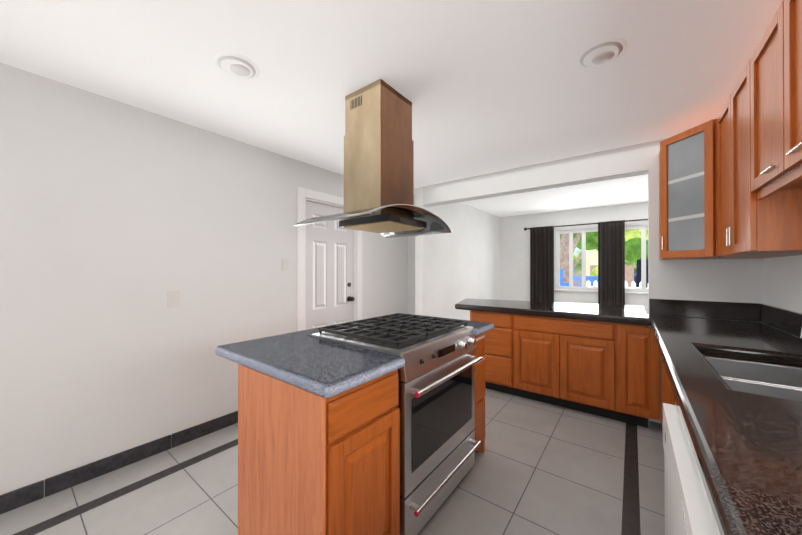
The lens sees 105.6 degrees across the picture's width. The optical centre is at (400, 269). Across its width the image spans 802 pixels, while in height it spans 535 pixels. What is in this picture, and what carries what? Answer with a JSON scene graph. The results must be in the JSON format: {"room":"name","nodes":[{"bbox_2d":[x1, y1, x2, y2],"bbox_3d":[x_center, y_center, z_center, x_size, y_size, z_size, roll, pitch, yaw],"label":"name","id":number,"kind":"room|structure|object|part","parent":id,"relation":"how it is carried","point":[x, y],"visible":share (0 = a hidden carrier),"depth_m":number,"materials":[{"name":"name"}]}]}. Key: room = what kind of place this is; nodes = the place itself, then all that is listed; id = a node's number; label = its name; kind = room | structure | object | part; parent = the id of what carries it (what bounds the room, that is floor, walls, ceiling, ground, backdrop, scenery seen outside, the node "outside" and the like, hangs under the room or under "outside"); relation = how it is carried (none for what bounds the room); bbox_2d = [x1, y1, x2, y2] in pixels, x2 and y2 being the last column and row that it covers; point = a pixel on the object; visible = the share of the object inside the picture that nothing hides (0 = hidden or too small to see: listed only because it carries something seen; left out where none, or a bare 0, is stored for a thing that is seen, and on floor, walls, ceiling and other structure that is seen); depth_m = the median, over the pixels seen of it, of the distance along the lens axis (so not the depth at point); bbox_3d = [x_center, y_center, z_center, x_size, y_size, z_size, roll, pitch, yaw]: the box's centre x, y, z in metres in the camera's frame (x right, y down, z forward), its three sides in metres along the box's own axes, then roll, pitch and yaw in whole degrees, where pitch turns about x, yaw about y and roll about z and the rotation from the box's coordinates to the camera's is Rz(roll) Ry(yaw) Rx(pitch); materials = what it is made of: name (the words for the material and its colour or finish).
{"room":"kitchen","nodes":[
{"label":"kitchen","id":0,"kind":"room"},
{"bbox_2d":[0,62,407,496],"bbox_3d":[-1.743,0.102,2.227,0.120,2.400,6.170,0,0,37],"label":"wall","id":1,"kind":"structure","parent":0,"point":[119,220],"depth_m":2.02,"materials":[{"name":"paint"}]},
{"bbox_2d":[0,411,237,513],"bbox_3d":[-1.690,1.251,2.183,0.012,0.100,5.928,0,0,37],"label":"baseboard","id":2,"kind":"structure","parent":1,"relation":"attached to","point":[19,497],"depth_m":1.93,"materials":[{"name":"tile"}]},
{"bbox_2d":[168,290,179,306],"bbox_3d":[-1.662,0.216,2.227,0.008,0.120,0.075,0,0,37],"label":"switch plate","id":3,"kind":"object","parent":1,"relation":"attached to","point":[173,298],"visible":1,"depth_m":2.23,"materials":[{"name":"white plastic"}]},
{"bbox_2d":[282,258,288,270],"bbox_3d":[-1.117,-0.046,2.944,0.008,0.120,0.070,0,0,37],"label":"switch plate","id":4,"kind":"object","parent":1,"relation":"attached to","point":[285,264],"visible":1,"depth_m":2.94,"materials":[{"name":"white plastic"}]},
{"bbox_2d":[297,187,361,330],"bbox_3d":[-0.808,0.241,3.441,0.138,2.130,0.915,0,0,37],"label":"door frame","id":5,"kind":"structure","parent":1,"relation":"attached to","point":[304,195],"depth_m":3.13,"materials":[{"name":"white wood"}]},
{"bbox_2d":[306,201,354,329],"bbox_3d":[-0.772,0.290,3.413,0.118,2.008,0.695,0,0,37],"label":"door leaf","id":6,"kind":"structure","parent":1,"relation":"in","point":[330,298],"depth_m":3.39,"materials":[{"name":"white wood"}]},
{"bbox_2d":[0,388,664,534],"bbox_3d":[1.192,1.324,1.637,5.500,0.050,8.790,0,0,37],"label":"floor","id":7,"kind":"structure","parent":0,"point":[540,468],"depth_m":1.79,"materials":[{"name":"tile"}]},
{"bbox_2d":[233,333,484,534],"bbox_3d":[-0.067,0.867,1.767,0.616,0.866,1.427,0,0,37],"label":"kitchen island","id":8,"kind":"object","parent":7,"relation":"on","point":[318,436],"depth_m":1.18,"materials":[{"name":"brown wood"}]},
{"bbox_2d":[215,313,493,404],"bbox_3d":[-0.131,0.410,1.856,0.884,0.050,1.508,0,0,37],"label":"island countertop","id":9,"kind":"structure","parent":8,"relation":"on","point":[334,370],"depth_m":1.29,"materials":[{"name":"grey stone"}]},
{"bbox_2d":[311,313,482,534],"bbox_3d":[0.007,0.819,1.843,0.728,0.962,0.782,0,0,37],"label":"range","id":10,"kind":"object","parent":7,"relation":"on","point":[439,444],"visible":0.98,"depth_m":1.59,"materials":[{"name":"silver metal"}]},
{"bbox_2d":[455,298,638,424],"bbox_3d":[1.511,0.781,3.378,1.890,1.047,1.049,0,0,37],"label":"base cabinet","id":11,"kind":"object","parent":7,"relation":"on","point":[602,360],"depth_m":2.81,"materials":[{"name":"brown wood"}]},
{"bbox_2d":[663,403,719,534],"bbox_3d":[0.948,0.871,0.562,0.665,0.849,0.660,0,0,37],"label":"dishwasher","id":12,"kind":"object","parent":7,"relation":"on","point":[688,510],"visible":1,"depth_m":0.70,"materials":[{"name":"white metal"}]},
{"bbox_2d":[639,299,801,534],"bbox_3d":[0.909,0.608,0.503,0.692,1.371,6.355,0,0,37],"label":"kitchen counter","id":13,"kind":"object","parent":7,"relation":"on","point":[746,448],"depth_m":0.88,"materials":[{"name":"black stone"}]},
{"bbox_2d":[703,329,801,401],"bbox_3d":[1.471,0.247,1.134,0.488,0.793,0.800,0,0,37],"label":"sink","id":14,"kind":"object","parent":13,"relation":"in","point":[774,380],"visible":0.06,"depth_m":1.39,"materials":[{"name":"silver metal"}]},
{"bbox_2d":[800,329,801,400],"bbox_3d":[1.475,0.115,0.956,0.265,0.531,0.094,0,0,37],"label":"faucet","id":15,"kind":"object","parent":14,"relation":"on","point":[801,329],"depth_m":1.05,"materials":[{"name":"silver metal"}]},
{"bbox_2d":[0,0,782,216],"bbox_3d":[1.192,-1.126,1.646,5.500,0.050,8.790,0,0,37],"label":"ceiling","id":16,"kind":"structure","parent":0,"point":[487,86],"depth_m":1.67,"materials":[{"name":"paint"}]},
{"bbox_2d":[213,52,259,78],"bbox_3d":[-0.889,-1.085,1.652,0.224,0.030,0.224,0,0,37],"label":"recessed light","id":17,"kind":"object","parent":16,"relation":"in","point":[236,65],"visible":1,"depth_m":1.62,"materials":[{"name":"white"}]},
{"bbox_2d":[294,79,452,237],"bbox_3d":[-0.138,-0.673,1.920,0.600,0.850,0.824,0,0,37],"label":"range hood","id":18,"kind":"object","parent":16,"relation":"hanging from","point":[378,169],"visible":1,"depth_m":1.84,"materials":[{"name":"brown metal"}]},
{"bbox_2d":[576,37,627,67],"bbox_3d":[1.022,-1.085,1.555,0.224,0.030,0.224,0,0,37],"label":"recessed light","id":19,"kind":"object","parent":16,"relation":"in","point":[601,52],"visible":1,"depth_m":1.53,"materials":[{"name":"white"}]},
{"bbox_2d":[408,195,414,314],"bbox_3d":[0.275,0.110,4.493,0.350,2.400,0.120,0,0,37],"label":"wall","id":20,"kind":"structure","parent":0,"point":[411,274],"depth_m":4.51,"materials":[{"name":"paint"}]},
{"bbox_2d":[415,187,499,320],"bbox_3d":[1.161,0.113,5.270,0.120,2.400,3.050,0,0,37],"label":"wall","id":21,"kind":"structure","parent":0,"point":[460,262],"depth_m":4.80,"materials":[{"name":"paint"}]},
{"bbox_2d":[499,202,648,326],"bbox_3d":[3.993,0.112,4.939,4.790,2.400,0.150,0,0,37],"label":"wall","id":22,"kind":"structure","parent":0,"point":[514,260],"depth_m":5.64,"materials":[{"name":"paint"}]},
{"bbox_2d":[524,219,647,304],"bbox_3d":[3.772,0.207,4.970,3.380,2.050,0.128,0,0,37],"label":"curtains","id":23,"kind":"object","parent":22,"relation":"attached to","point":[611,262],"visible":0.73,"depth_m":5.21,"materials":[{"name":"black fabric"}]},
{"bbox_3d":[2.673,0.215,5.772,0.423,2.040,0.076,0,0,37],"label":"curtain panel","id":24,"kind":"part","parent":23,"relation":"part of","materials":[{"name":"black fabric"}]},
{"bbox_3d":[3.537,0.212,5.115,0.373,2.040,0.073,0,0,37],"label":"curtain panel","id":25,"kind":"part","parent":23,"relation":"part of","materials":[{"name":"black fabric"}]},
{"bbox_2d":[648,138,763,422],"bbox_3d":[2.476,0.102,2.430,0.770,2.400,0.120,0,0,37],"label":"wall","id":26,"kind":"structure","parent":0,"point":[731,280],"depth_m":2.46,"materials":[{"name":"paint"}]},
{"bbox_2d":[423,142,648,206],"bbox_3d":[1.258,-0.974,3.385,2.320,0.240,0.160,0,0,37],"label":"header","id":27,"kind":"object","parent":26,"relation":"attached to","point":[623,162],"visible":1,"depth_m":3.11,"materials":[{"name":"paint"}]},
{"bbox_2d":[764,255,801,337],"bbox_3d":[0.961,0.093,-0.099,0.120,2.400,5.740,0,0,37],"label":"wall","id":28,"kind":"structure","parent":0,"point":[783,282],"depth_m":1.92,"materials":[{"name":"paint"}]},
{"bbox_2d":[659,123,702,259],"bbox_3d":[2.225,-0.529,2.157,0.594,0.900,0.622,0,0,37],"label":"upper cabinet","id":29,"kind":"object","parent":28,"relation":"attached to","point":[681,154],"depth_m":2.18,"materials":[{"name":"brown wood"}]},
{"bbox_2d":[703,58,801,258],"bbox_3d":[1.938,-0.531,1.604,0.381,0.900,0.798,0,0,37],"label":"upper cabinet","id":30,"kind":"object","parent":28,"relation":"attached to","point":[730,181],"depth_m":1.61,"materials":[{"name":"brown wood"}]},
{"bbox_2d":[751,0,801,191],"bbox_3d":[1.498,-0.668,0.980,0.326,0.630,0.832,0,0,37],"label":"upper cabinet","id":31,"kind":"object","parent":28,"relation":"attached to","point":[776,62],"depth_m":1.16,"materials":[{"name":"brown wood"}]},
{"label":"outside","id":32,"kind":"structure","parent":0,"visible":0},
{"bbox_2d":[573,247,636,286],"bbox_3d":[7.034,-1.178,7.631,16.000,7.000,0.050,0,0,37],"label":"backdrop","id":33,"kind":"structure","parent":32,"point":[577,276],"depth_m":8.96,"materials":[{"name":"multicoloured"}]},
{"bbox_3d":[5.854,1.591,6.068,16.000,0.050,3.850,0,0,37],"label":"ground","id":34,"kind":"structure","parent":32,"visible":0},
{"bbox_2d":[560,228,647,287],"bbox_3d":[5.287,-0.151,7.229,4.300,3.457,2.700,0,0,37],"label":"garden","id":35,"kind":"object","parent":34,"relation":"on","point":[632,245],"visible":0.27,"depth_m":7.37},
{"bbox_2d":[586,280,647,288],"bbox_3d":[5.185,0.893,5.443,3.195,1.340,0.040,0,0,37],"label":"fence","id":36,"kind":"object","parent":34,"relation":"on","point":[595,282],"visible":0.12,"depth_m":6.00,"materials":[{"name":"white wood"}]}
]}

